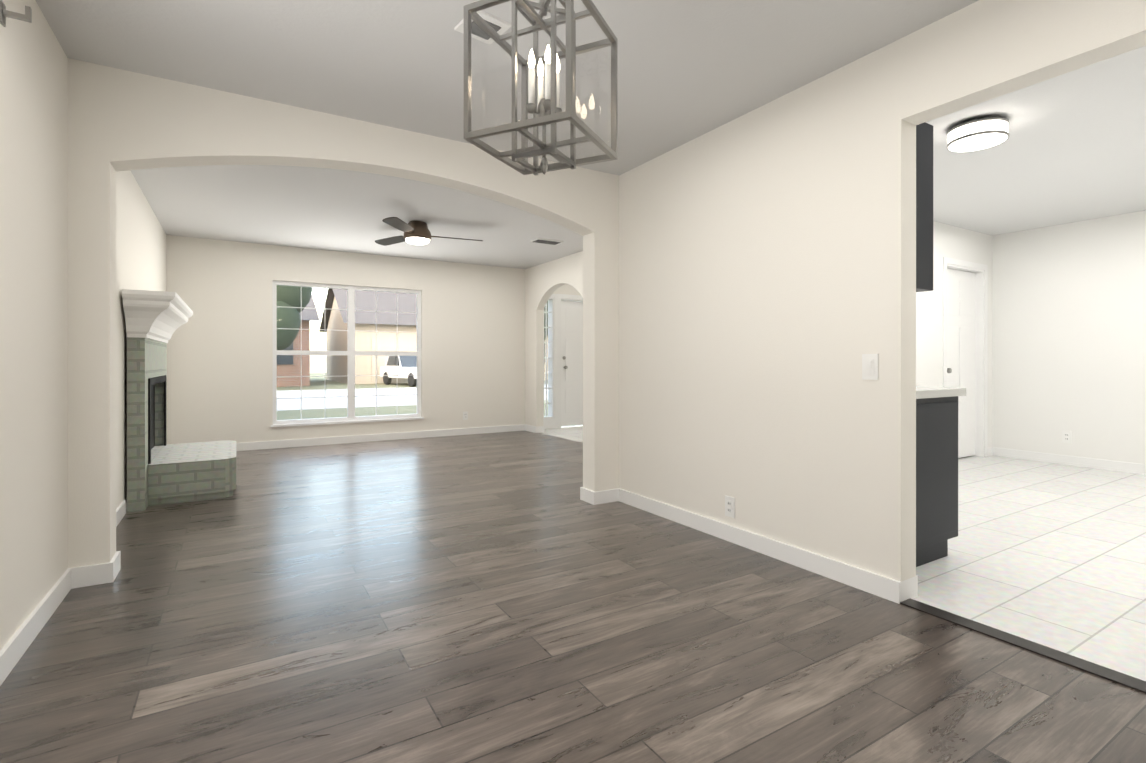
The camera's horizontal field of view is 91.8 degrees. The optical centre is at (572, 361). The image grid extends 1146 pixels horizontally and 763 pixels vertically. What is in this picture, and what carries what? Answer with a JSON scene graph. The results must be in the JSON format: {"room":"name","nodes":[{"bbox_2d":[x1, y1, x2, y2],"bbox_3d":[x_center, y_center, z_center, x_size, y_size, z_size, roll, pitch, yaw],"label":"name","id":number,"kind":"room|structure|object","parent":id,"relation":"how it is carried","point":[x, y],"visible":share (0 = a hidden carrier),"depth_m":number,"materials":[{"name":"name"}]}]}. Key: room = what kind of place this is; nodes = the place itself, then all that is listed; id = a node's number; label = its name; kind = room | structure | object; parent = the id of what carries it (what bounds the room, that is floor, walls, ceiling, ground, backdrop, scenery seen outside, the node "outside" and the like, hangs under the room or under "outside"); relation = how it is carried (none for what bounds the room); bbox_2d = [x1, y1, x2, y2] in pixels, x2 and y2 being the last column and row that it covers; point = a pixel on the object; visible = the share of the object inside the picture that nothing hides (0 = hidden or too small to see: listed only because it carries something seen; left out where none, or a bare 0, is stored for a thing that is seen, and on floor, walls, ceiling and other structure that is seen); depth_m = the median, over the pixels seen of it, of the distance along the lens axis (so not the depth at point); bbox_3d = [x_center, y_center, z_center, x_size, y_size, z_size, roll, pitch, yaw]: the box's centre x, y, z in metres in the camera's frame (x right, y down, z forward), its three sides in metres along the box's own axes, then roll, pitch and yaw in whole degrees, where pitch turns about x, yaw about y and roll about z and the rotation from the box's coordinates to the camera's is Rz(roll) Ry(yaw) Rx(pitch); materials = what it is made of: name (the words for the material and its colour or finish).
{"room":"dining room","nodes":[
{"label":"dining room","id":0,"kind":"room"},
{"bbox_2d":[0,0,166,650],"bbox_3d":[-2.222,-0.177,2.240,0.150,2.440,9.300,0,0,-31],"label":"wall","id":1,"kind":"structure","parent":0,"point":[33,313],"depth_m":2.18,"materials":[{"name":"white paint"}]},
{"bbox_2d":[0,0,31,26],"bbox_3d":[-1.858,-1.154,1.852,0.072,0.075,0.040,0,0,-31],"label":"curtain rod bracket","id":2,"kind":"object","parent":1,"relation":"attached to","point":[25,17],"visible":1,"depth_m":1.85,"materials":[{"name":"silver metal"}]},
{"bbox_2d":[0,567,79,685],"bbox_3d":[-1.071,0.998,0.496,0.015,0.093,4.821,0,0,-31],"label":"baseboard","id":3,"kind":"structure","parent":1,"relation":"attached to","point":[16,646],"depth_m":2.10,"materials":[{"name":"white wood"}]},
{"bbox_2d":[80,500,125,579],"bbox_3d":[-2.740,0.996,3.254,0.015,0.094,1.311,0,0,-31],"label":"baseboard","id":4,"kind":"structure","parent":1,"relation":"attached to","point":[121,510],"depth_m":3.51,"materials":[{"name":"white wood"}]},
{"bbox_2d":[68,58,618,567],"bbox_3d":[-1.031,-0.178,3.429,3.120,2.440,0.160,0,0,-31],"label":"wall","id":5,"kind":"structure","parent":0,"point":[122,120],"depth_m":2.83,"materials":[{"name":"white paint"}]},
{"bbox_2d":[580,487,611,503],"bbox_3d":[0.705,0.995,4.565,1.494,0.093,0.045,0,0,-31],"label":"baseboard","id":6,"kind":"structure","parent":5,"relation":"attached to","point":[589,496],"depth_m":4.09,"materials":[{"name":"white wood"}]},
{"bbox_2d":[167,235,580,443],"bbox_3d":[-1.934,-0.182,7.762,6.360,2.440,0.150,0,0,-31],"label":"wall","id":7,"kind":"structure","parent":0,"point":[220,365],"depth_m":6.86,"materials":[{"name":"white paint"}]},
{"bbox_2d":[271,280,423,426],"bbox_3d":[-2.857,-0.099,7.163,1.841,1.766,0.131,0,0,-31],"label":"living room window","id":8,"kind":"structure","parent":7,"relation":"in","point":[351,353],"depth_m":7.16,"materials":[{"name":"white"}]},
{"bbox_2d":[236,424,523,450],"bbox_3d":[-2.602,0.993,7.263,4.401,0.093,0.015,0,0,-31],"label":"baseboard","id":9,"kind":"structure","parent":7,"relation":"attached to","point":[508,428],"depth_m":7.23,"materials":[{"name":"white wood"}]},
{"bbox_2d":[463,411,467,419],"bbox_3d":[-1.533,0.768,7.912,0.072,0.116,0.010,0,0,-31],"label":"outlet","id":10,"kind":"object","parent":7,"relation":"attached to","point":[465,415],"visible":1,"depth_m":7.91,"materials":[{"name":"white plastic"}]},
{"bbox_2d":[544,303,550,416],"bbox_3d":[-0.418,-0.062,8.675,0.200,1.900,0.019,0,0,-31],"label":"sidelight window","id":11,"kind":"structure","parent":7,"relation":"in","point":[546,357],"depth_m":8.67,"materials":[{"name":"white"}]},
{"bbox_2d":[561,300,582,426],"bbox_3d":[0.143,0.026,9.014,0.840,1.998,0.194,0,0,-31],"label":"front door","id":12,"kind":"structure","parent":7,"relation":"in","point":[571,363],"depth_m":8.89,"materials":[{"name":"white wood"}]},
{"bbox_2d":[525,251,582,426],"bbox_3d":[0.369,-0.181,6.719,0.120,2.440,4.020,0,0,-31],"label":"wall","id":13,"kind":"structure","parent":0,"point":[544,281],"depth_m":8.12,"materials":[{"name":"white paint"}]},
{"bbox_2d":[524,424,539,432],"bbox_3d":[-0.628,0.992,8.237,0.015,0.094,0.330,0,0,-31],"label":"baseboard","id":14,"kind":"structure","parent":13,"relation":"attached to","point":[534,429],"depth_m":8.17,"materials":[{"name":"white wood"}]},
{"bbox_2d":[0,430,1145,762],"bbox_3d":[-0.315,1.072,3.396,4.610,0.060,9.300,0,0,-31],"label":"floor","id":15,"kind":"structure","parent":0,"point":[586,632],"depth_m":2.02,"materials":[{"name":"laminate"}]},
{"bbox_2d":[122,289,235,512],"bbox_3d":[-3.163,0.280,4.594,0.644,1.522,1.778,0,0,-31],"label":"fireplace","id":16,"kind":"object","parent":15,"relation":"on","point":[160,471],"visible":1,"depth_m":4.05,"materials":[{"name":"brick"}]},
{"bbox_2d":[900,598,1145,693],"bbox_3d":[1.647,1.040,2.076,0.080,0.006,0.790,0,0,-31],"label":"threshold strip","id":17,"kind":"object","parent":15,"relation":"on","point":[1134,683],"depth_m":2.02,"materials":[{"name":"grey"}]},
{"bbox_2d":[35,0,1145,268],"bbox_3d":[1.200,-1.449,4.310,8.150,0.100,9.300,0,0,-31],"label":"ceiling","id":18,"kind":"structure","parent":0,"point":[1071,148],"depth_m":2.91,"materials":[{"name":"white paint"}]},
{"bbox_2d":[375,217,482,245],"bbox_3d":[-1.490,-1.291,5.675,1.108,0.215,1.175,0,0,-31],"label":"ceiling fan","id":19,"kind":"object","parent":18,"relation":"hanging from","point":[417,232],"visible":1,"depth_m":5.49,"materials":[{"name":"brown wood"}]},
{"bbox_2d":[455,10,510,44],"bbox_3d":[-0.375,-1.389,2.305,0.170,0.015,0.170,0,0,-39],"label":"ceiling vent","id":20,"kind":"object","parent":18,"relation":"in","point":[459,26],"visible":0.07,"depth_m":2.29,"materials":[{"name":"white metal"}]},
{"bbox_2d":[464,0,617,174],"bbox_3d":[-0.088,-0.983,1.697,0.347,0.823,0.347,0,0,25],"label":"chandelier","id":21,"kind":"object","parent":18,"relation":"hanging from","point":[546,110],"visible":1,"depth_m":1.66,"materials":[{"name":"silver metal"}]},
{"bbox_2d":[530,238,562,244],"bbox_3d":[-0.304,-1.392,6.439,0.340,0.015,0.180,0,0,-31],"label":"ceiling vent","id":22,"kind":"object","parent":18,"relation":"in","point":[546,241],"visible":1,"depth_m":6.40,"materials":[{"name":"white metal"}]},
{"bbox_2d":[947,116,1008,151],"bbox_3d":[2.383,-1.340,3.273,0.298,0.114,0.298,0,0,-31],"label":"ceiling light","id":23,"kind":"object","parent":18,"relation":"in","point":[978,133],"visible":1,"depth_m":3.19,"materials":[{"name":"white glass"}]},
{"bbox_2d":[542,425,1145,680],"bbox_3d":[2.622,1.071,5.173,4.825,0.060,9.300,0,0,-31],"label":"floor","id":24,"kind":"structure","parent":0,"point":[1051,555],"depth_m":2.93,"materials":[{"name":"white tile"}]},
{"bbox_2d":[916,398,957,566],"bbox_3d":[1.649,0.612,3.002,0.776,0.860,0.470,0,0,-31],"label":"base cabinet","id":25,"kind":"object","parent":24,"relation":"on","point":[936,468],"depth_m":2.87,"materials":[{"name":"black wood"}]},
{"bbox_2d":[916,386,965,397],"bbox_3d":[1.421,0.162,3.389,0.788,0.040,1.402,0,0,-31],"label":"countertop","id":26,"kind":"structure","parent":25,"relation":"on","point":[921,392],"depth_m":2.88,"materials":[{"name":"white stone"}]},
{"bbox_2d":[619,0,1145,581],"bbox_3d":[1.642,-0.177,2.142,0.120,2.440,5.130,0,0,-31],"label":"wall","id":27,"kind":"structure","parent":0,"point":[767,276],"depth_m":2.79,"materials":[{"name":"white paint"}]},
{"bbox_2d":[725,495,734,517],"bbox_3d":[0.910,0.842,3.225,0.010,0.116,0.072,0,0,-31],"label":"outlet","id":28,"kind":"object","parent":27,"relation":"attached to","point":[729,506],"visible":1,"depth_m":3.22,"materials":[{"name":"white plastic"}]},
{"bbox_2d":[612,488,911,603],"bbox_3d":[0.888,0.996,3.288,0.044,0.093,2.071,0,0,-31],"label":"baseboard","id":29,"kind":"structure","parent":27,"relation":"attached to","point":[887,588],"depth_m":2.90,"materials":[{"name":"white wood"}]},
{"bbox_2d":[862,354,877,379],"bbox_3d":[1.341,0.023,2.509,0.013,0.116,0.072,0,0,-31],"label":"light switch","id":30,"kind":"object","parent":27,"relation":"attached to","point":[869,366],"visible":1,"depth_m":2.51,"materials":[{"name":"white plastic"}]},
{"bbox_2d":[916,122,932,291],"bbox_3d":[1.535,-0.793,2.937,0.516,0.850,0.463,0,0,-31],"label":"upper cabinet","id":31,"kind":"object","parent":27,"relation":"attached to","point":[924,206],"visible":0.06,"depth_m":2.80,"materials":[{"name":"black wood"}]},
{"bbox_2d":[916,221,991,447],"bbox_3d":[2.658,-0.179,5.030,4.610,2.440,0.120,0,0,-31],"label":"wall","id":32,"kind":"structure","parent":0,"point":[953,242],"depth_m":5.58,"materials":[{"name":"white paint"}]},
{"bbox_2d":[947,269,975,457],"bbox_3d":[4.093,0.026,5.933,0.780,2.003,0.190,0,0,-31],"label":"kitchen door","id":33,"kind":"structure","parent":32,"relation":"in","point":[961,287],"depth_m":5.96,"materials":[{"name":"white wood"}]},
{"bbox_2d":[992,210,1145,463],"bbox_3d":[5.702,-0.179,4.598,0.150,2.440,5.130,0,0,-31],"label":"wall","id":34,"kind":"structure","parent":0,"point":[1068,326],"depth_m":5.58,"materials":[{"name":"white paint"}]},
{"bbox_2d":[1062,431,1071,442],"bbox_3d":[4.993,0.760,5.614,0.010,0.116,0.072,0,0,-31],"label":"electrical outlet","id":35,"kind":"object","parent":34,"relation":"attached to","point":[1066,436],"visible":1,"depth_m":5.61,"materials":[{"name":"white plastic"}]},
{"bbox_2d":[988,447,1145,474],"bbox_3d":[5.768,0.995,4.330,0.014,0.092,4.300,0,0,-31],"label":"baseboard","id":36,"kind":"structure","parent":34,"relation":"attached to","point":[1137,468],"depth_m":5.58,"materials":[{"name":"white wood"}]},
{"label":"outside","id":37,"kind":"structure","parent":0,"visible":0},
{"bbox_2d":[277,373,547,419],"bbox_3d":[-8.306,1.210,22.872,70.000,0.130,72.000,0,0,-31],"label":"ground","id":38,"kind":"structure","parent":37,"point":[289,406],"depth_m":16.51,"materials":[{"name":"white concrete"}]},
{"bbox_2d":[277,285,312,349],"bbox_3d":[-12.768,-1.679,22.340,4.155,5.651,3.410,0,0,-31],"label":"tree","id":39,"kind":"object","parent":38,"relation":"on","point":[289,316],"depth_m":21.95,"materials":[{"name":"green plant"}]},
{"bbox_2d":[277,294,319,386],"bbox_3d":[-19.983,-1.568,26.908,13.000,5.420,9.800,0,0,-31],"label":"house","id":40,"kind":"structure","parent":38,"relation":"on","point":[289,367],"depth_m":25.99,"materials":[{"name":"brick"}]},
{"bbox_2d":[380,356,416,386],"bbox_3d":[-7.790,0.386,27.041,1.581,1.513,4.420,0,0,-41],"label":"van","id":41,"kind":"object","parent":38,"relation":"on","point":[395,364],"depth_m":26.67,"materials":[{"name":"white metal"}]},
{"bbox_2d":[319,288,547,383],"bbox_3d":[-8.523,-1.725,35.011,12.600,5.720,9.800,0,0,-31],"label":"house","id":42,"kind":"structure","parent":38,"relation":"on","point":[364,301],"depth_m":29.69,"materials":[{"name":"beige"}]},
{"bbox_2d":[544,301,547,339],"bbox_3d":[-1.819,-2.102,27.792,4.870,6.487,5.421,0,0,-31],"label":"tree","id":43,"kind":"object","parent":38,"relation":"on","point":[545,321],"depth_m":26.05,"materials":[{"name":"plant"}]}
]}

